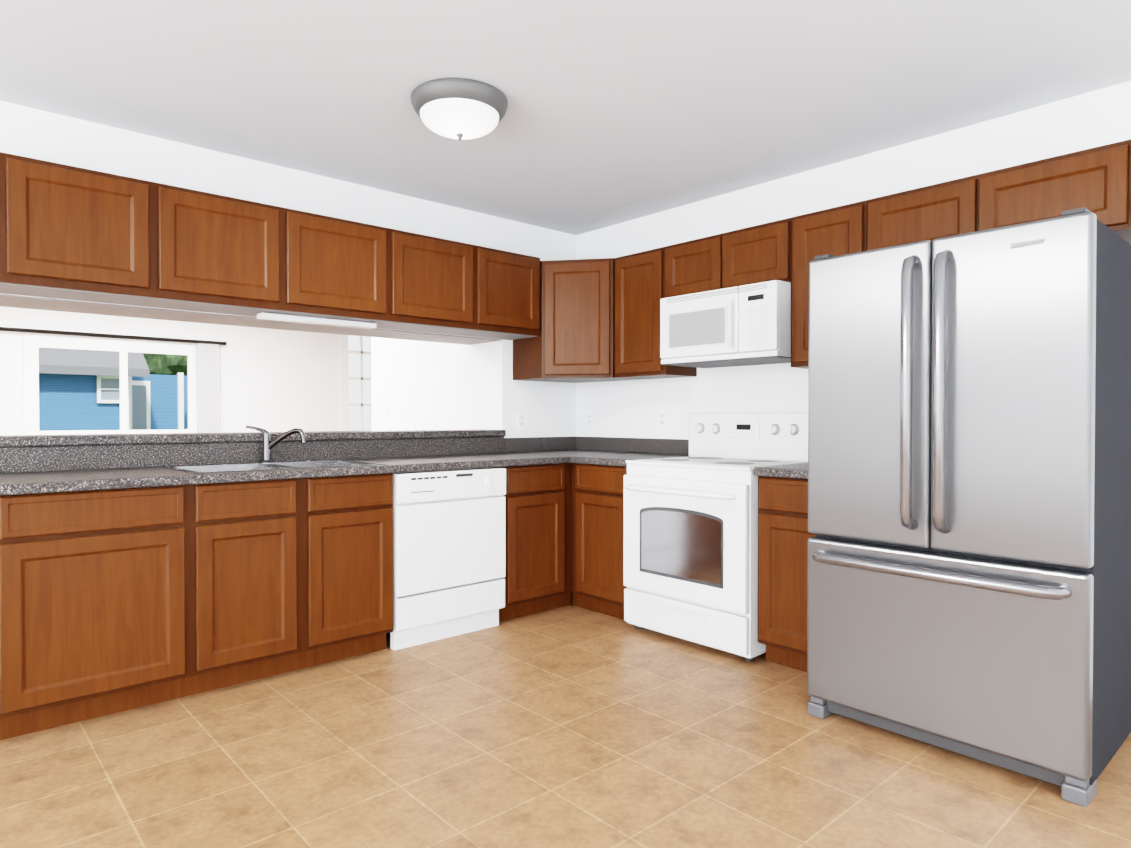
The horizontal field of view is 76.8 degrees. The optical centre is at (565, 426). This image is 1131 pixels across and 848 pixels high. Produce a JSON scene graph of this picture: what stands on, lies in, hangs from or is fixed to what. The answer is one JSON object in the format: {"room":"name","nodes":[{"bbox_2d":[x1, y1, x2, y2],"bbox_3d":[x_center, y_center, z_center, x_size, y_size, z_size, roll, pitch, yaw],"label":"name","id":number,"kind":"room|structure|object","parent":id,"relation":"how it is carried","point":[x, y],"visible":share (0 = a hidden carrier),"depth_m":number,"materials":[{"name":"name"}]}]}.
{"room":"kitchen","nodes":[
{"label":"kitchen","id":0,"kind":"room"},
{"bbox_2d":[0,306,339,434],"bbox_3d":[-4.775,-0.169,7.803,9.020,2.440,0.120,-1,1,-42],"label":"wall","id":1,"kind":"structure","parent":0,"point":[275,380],"depth_m":8.49,"materials":[{"name":"white paint"}]},
{"bbox_2d":[0,327,226,434],"bbox_3d":[-4.962,0.010,7.513,2.610,1.969,0.122,-1,1,-42],"label":"living room window","id":2,"kind":"structure","parent":1,"relation":"in","point":[203,381],"depth_m":7.73,"materials":[{"name":"white"}]},
{"bbox_2d":[340,334,371,430],"bbox_3d":[-2.733,-0.179,9.570,0.620,2.420,0.050,-1,1,-42],"label":"door","id":3,"kind":"structure","parent":1,"relation":"in","point":[344,378],"depth_m":9.40,"materials":[{"name":"white"}]},
{"bbox_2d":[0,101,501,446],"bbox_3d":[-2.635,-0.113,2.906,5.639,2.440,0.380,-1,1,-42],"label":"wall","id":4,"kind":"structure","parent":0,"point":[29,132],"depth_m":3.50,"materials":[{"name":"white paint"}]},
{"bbox_2d":[0,152,159,306],"bbox_3d":[-2.102,-0.793,2.912,0.689,0.490,0.305,-1,1,-42],"label":"upper cabinet","id":5,"kind":"object","parent":4,"relation":"attached to","point":[67,232],"depth_m":2.86,"materials":[{"name":"brown wood"}]},
{"bbox_2d":[152,183,287,318],"bbox_3d":[-1.644,-0.798,3.325,0.544,0.490,0.305,-1,1,-42],"label":"upper cabinet","id":6,"kind":"object","parent":4,"relation":"attached to","point":[221,254],"depth_m":3.23,"materials":[{"name":"brown wood"}]},
{"bbox_2d":[257,312,376,328],"bbox_3d":[-1.264,-0.539,3.666,0.600,0.024,0.080,-1,1,-42],"label":"light","id":7,"kind":"object","parent":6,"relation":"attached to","point":[275,316],"depth_m":3.63,"materials":[{"name":"white plastic"}]},
{"bbox_2d":[0,294,501,344],"bbox_3d":[-1.566,-0.551,3.865,2.757,0.006,0.376,-1,1,-42],"label":"soffit","id":8,"kind":"object","parent":4,"relation":"attached to","point":[25,302],"depth_m":3.62,"materials":[{"name":"grey paint"}]},
{"bbox_2d":[0,435,575,470],"bbox_3d":[-1.200,0.128,3.927,3.414,0.106,0.020,-1,1,-42],"label":"backsplash","id":9,"kind":"structure","parent":4,"relation":"attached to","point":[73,456],"depth_m":3.52,"materials":[{"name":"grey stone"}]},
{"bbox_2d":[272,209,391,326],"bbox_3d":[-1.236,-0.802,3.693,0.556,0.490,0.305,-1,1,-42],"label":"upper cabinet","id":10,"kind":"object","parent":4,"relation":"attached to","point":[340,270],"depth_m":3.59,"materials":[{"name":"brown wood"}]},
{"bbox_2d":[364,229,479,334],"bbox_3d":[-0.825,-0.806,4.064,0.550,0.490,0.305,-1,1,-42],"label":"upper cabinet","id":11,"kind":"object","parent":4,"relation":"attached to","point":[436,281],"depth_m":3.97,"materials":[{"name":"brown wood"}]},
{"bbox_2d":[460,246,543,342],"bbox_3d":[-0.435,-0.810,4.415,0.501,0.490,0.305,-1,1,-42],"label":"upper cabinet","id":12,"kind":"object","parent":4,"relation":"attached to","point":[511,284],"depth_m":4.33,"materials":[{"name":"brown wood"}]},
{"bbox_2d":[0,592,1130,847],"bbox_3d":[-1.096,1.148,3.648,9.300,0.100,11.400,-1,1,-42],"label":"floor","id":13,"kind":"structure","parent":0,"point":[570,726],"depth_m":2.33,"materials":[{"name":"tile"}]},
{"bbox_2d":[0,487,195,739],"bbox_3d":[-1.977,0.671,2.832,0.744,0.872,0.614,-1,1,-42],"label":"base cabinet","id":14,"kind":"object","parent":13,"relation":"on","point":[138,571],"depth_m":2.65,"materials":[{"name":"brown wood"}]},
{"bbox_2d":[0,451,571,494],"bbox_3d":[-1.222,0.204,3.494,2.800,0.043,0.633,-1,1,-42],"label":"countertop","id":15,"kind":"structure","parent":14,"relation":"on","point":[96,478],"depth_m":3.01,"materials":[{"name":"grey stone"}]},
{"bbox_2d":[160,459,375,474],"bbox_3d":[-1.357,0.280,3.369,0.862,0.195,0.522,-1,1,-42],"label":"sink","id":16,"kind":"object","parent":15,"relation":"in","point":[193,467],"depth_m":3.45,"materials":[{"name":"silver metal"}]},
{"bbox_2d":[244,425,307,462],"bbox_3d":[-1.440,0.088,3.551,0.214,0.185,0.255,-1,1,-42],"label":"faucet","id":17,"kind":"object","parent":15,"relation":"on","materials":[{"name":"silver metal"}]},
{"bbox_2d":[196,479,307,693],"bbox_3d":[-1.533,0.666,3.232,0.453,0.872,0.614,-1,1,-42],"label":"base cabinet","id":18,"kind":"object","parent":13,"relation":"on","point":[252,538],"depth_m":3.02,"materials":[{"name":"brown wood"}]},
{"bbox_2d":[308,475,392,666],"bbox_3d":[-1.198,0.663,3.534,0.448,0.872,0.614,-1,1,-42],"label":"base cabinet","id":19,"kind":"object","parent":13,"relation":"on","point":[350,517],"depth_m":3.32,"materials":[{"name":"brown wood"}]},
{"bbox_2d":[390,467,505,650],"bbox_3d":[-0.761,0.662,3.884,0.656,0.868,0.631,-1,1,-42],"label":"dishwasher","id":20,"kind":"object","parent":13,"relation":"on","point":[449,550],"visible":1,"depth_m":3.64,"materials":[{"name":"white metal"}]},
{"bbox_2d":[480,463,567,621],"bbox_3d":[-0.372,0.655,4.279,0.437,0.872,0.614,-1,1,-42],"label":"base cabinet","id":21,"kind":"object","parent":13,"relation":"on","point":[536,578],"depth_m":4.07,"materials":[{"name":"brown wood"}]},
{"bbox_2d":[524,451,688,466],"bbox_3d":[0.202,0.194,4.481,0.633,0.040,1.075,-1,1,-42],"label":"countertop","id":22,"kind":"structure","parent":21,"relation":"on","point":[593,458],"depth_m":4.19,"materials":[{"name":"grey stone"}]},
{"bbox_2d":[572,463,626,618],"bbox_3d":[0.409,0.655,4.271,0.614,0.872,0.473,-1,1,-42],"label":"base cabinet","id":23,"kind":"object","parent":13,"relation":"on","point":[597,492],"depth_m":4.08,"materials":[{"name":"brown wood"}]},
{"bbox_2d":[623,412,807,661],"bbox_3d":[0.784,0.512,3.748,0.705,1.170,0.778,-1,1,-42],"label":"range","id":24,"kind":"object","parent":13,"relation":"on","point":[690,559],"visible":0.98,"depth_m":3.57,"materials":[{"name":"white metal"}]},
{"bbox_2d":[755,475,814,671],"bbox_3d":[1.240,0.665,3.349,0.614,0.872,0.405,-1,1,-42],"label":"base cabinet","id":25,"kind":"object","parent":13,"relation":"on","point":[783,534],"depth_m":3.20,"materials":[{"name":"brown wood"}]},
{"bbox_2d":[754,463,807,478],"bbox_3d":[1.234,0.207,3.336,0.633,0.040,0.412,-1,1,-42],"label":"countertop","id":26,"kind":"structure","parent":25,"relation":"on","point":[790,471],"depth_m":3.20,"materials":[{"name":"grey stone"}]},
{"bbox_2d":[807,207,1130,806],"bbox_3d":[1.536,0.232,2.683,1.000,1.755,0.893,-1,1,-42],"label":"refrigerator","id":27,"kind":"object","parent":13,"relation":"on","point":[969,491],"visible":1,"depth_m":2.31,"materials":[{"name":"grey metal"}]},
{"bbox_2d":[0,0,1130,234],"bbox_3d":[-1.096,-1.392,3.619,9.300,0.100,11.400,-1,1,-42],"label":"ceiling","id":28,"kind":"structure","parent":0,"point":[622,110],"depth_m":2.74,"materials":[{"name":"grey paint"}]},
{"bbox_2d":[411,78,507,139],"bbox_3d":[-0.431,-1.249,2.914,0.392,0.167,0.392,-1,1,-42],"label":"ceiling light","id":29,"kind":"object","parent":28,"relation":"attached to","point":[459,108],"visible":1,"depth_m":2.80,"materials":[{"name":"white glass"}]},
{"bbox_2d":[371,81,1130,439],"bbox_3d":[1.209,-0.119,3.437,0.780,2.440,7.620,-1,1,-42],"label":"wall","id":30,"kind":"structure","parent":0,"point":[419,385],"depth_m":4.39,"materials":[{"name":"white paint"}]},
{"bbox_2d":[517,412,525,429],"bbox_3d":[-0.292,-0.034,4.759,0.070,0.114,0.007,-1,1,-42],"label":"electrical outlet plate","id":31,"kind":"object","parent":30,"relation":"attached to","point":[521,420],"depth_m":4.75,"materials":[{"name":"white plastic"}]},
{"bbox_2d":[513,258,635,382],"bbox_3d":[0.083,-0.670,4.651,0.571,0.735,0.651,-1,1,-42],"label":"upper cabinet","id":32,"kind":"object","parent":30,"relation":"attached to","point":[576,345],"depth_m":4.44,"materials":[{"name":"brown wood"}]},
{"bbox_2d":[586,411,592,427],"bbox_3d":[0.168,-0.047,4.990,0.007,0.114,0.070,-1,1,-42],"label":"electrical outlet plate","id":33,"kind":"object","parent":30,"relation":"attached to","point":[589,414],"depth_m":4.99,"materials":[{"name":"white plastic"}]},
{"bbox_2d":[576,436,688,454],"bbox_3d":[0.835,0.130,4.237,0.020,0.094,2.285,-1,1,-42],"label":"backsplash","id":34,"kind":"structure","parent":30,"relation":"attached to","point":[657,446],"depth_m":4.64,"materials":[{"name":"grey stone"}]},
{"bbox_2d":[612,247,696,379],"bbox_3d":[0.539,-0.667,4.343,0.305,0.735,0.409,-1,1,-42],"label":"upper cabinet","id":35,"kind":"object","parent":30,"relation":"attached to","point":[637,278],"depth_m":4.25,"materials":[{"name":"brown wood"}]},
{"bbox_2d":[658,410,666,428],"bbox_3d":[0.610,-0.041,4.499,0.007,0.114,0.070,-1,1,-42],"label":"electrical outlet plate","id":36,"kind":"object","parent":30,"relation":"attached to","point":[662,415],"depth_m":4.50,"materials":[{"name":"white plastic"}]},
{"bbox_2d":[664,235,715,297],"bbox_3d":[0.809,-0.874,4.042,0.305,0.314,0.388,-1,1,-42],"label":"upper cabinet","id":37,"kind":"object","parent":30,"relation":"attached to","point":[689,266],"depth_m":3.95,"materials":[{"name":"brown wood"}]},
{"bbox_2d":[716,218,787,289],"bbox_3d":[1.072,-0.871,3.750,0.305,0.314,0.398,-1,1,-42],"label":"upper cabinet","id":38,"kind":"object","parent":30,"relation":"attached to","point":[759,253],"depth_m":3.66,"materials":[{"name":"brown wood"}]},
{"bbox_2d":[660,280,790,367],"bbox_3d":[0.908,-0.525,3.831,0.442,0.370,0.732,-1,1,-42],"label":"over-the-range microwave","id":39,"kind":"object","parent":38,"relation":"attached to","point":[745,325],"visible":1,"depth_m":3.65,"materials":[{"name":"white plastic"},{"name":"white painted metal"},{"name":"glass"}]},
{"bbox_2d":[788,200,867,368],"bbox_3d":[1.335,-0.657,3.462,0.305,0.735,0.378,-1,1,-42],"label":"upper cabinet","id":40,"kind":"object","parent":30,"relation":"attached to","point":[841,230],"depth_m":3.43,"materials":[{"name":"brown wood"}]},
{"bbox_2d":[868,176,971,250],"bbox_3d":[1.616,-0.864,3.147,0.305,0.314,0.455,-1,1,-42],"label":"upper cabinet","id":41,"kind":"object","parent":30,"relation":"attached to","point":[944,209],"depth_m":3.04,"materials":[{"name":"brown wood"}]},
{"bbox_2d":[972,139,1130,243],"bbox_3d":[1.943,-0.860,2.783,0.306,0.314,0.523,-1,1,-42],"label":"upper cabinet","id":42,"kind":"object","parent":30,"relation":"attached to","point":[1097,179],"depth_m":2.67,"materials":[{"name":"brown wood"}]},
{"bbox_3d":[-1.454,-0.106,5.802,0.007,0.114,0.070,-1,1,-42],"label":"electrical outlet plate","id":43,"kind":"object","parent":30,"relation":"attached to","visible":0},
{"bbox_2d":[384,406,388,419],"bbox_3d":[-1.454,-0.106,5.802,0.007,0.114,0.070,-1,1,-42],"label":"switch","id":44,"kind":"object","parent":43,"relation":"attached to","point":[386,408],"depth_m":5.80,"materials":[{"name":"white plastic"}]},
{"label":"outside","id":45,"kind":"structure","parent":0,"visible":0},
{"bbox_3d":[-15.124,0.961,21.967,40.000,0.100,34.600,-1,1,-42],"label":"ground","id":46,"kind":"structure","parent":45,"visible":0},
{"bbox_2d":[39,348,187,430],"bbox_3d":[-11.069,-0.955,14.984,6.500,3.890,6.370,-1,1,-42],"label":"house","id":47,"kind":"structure","parent":46,"relation":"on","point":[79,390],"depth_m":13.30,"materials":[{"name":"blue"}]},
{"bbox_2d":[143,353,186,375],"bbox_3d":[-14.743,-2.525,18.099,13.967,6.959,5.569,-1,1,-42],"label":"trees","id":48,"kind":"object","parent":46,"relation":"on","point":[162,364],"visible":0.15,"depth_m":20.04,"materials":[{"name":"green plant"}]}
]}

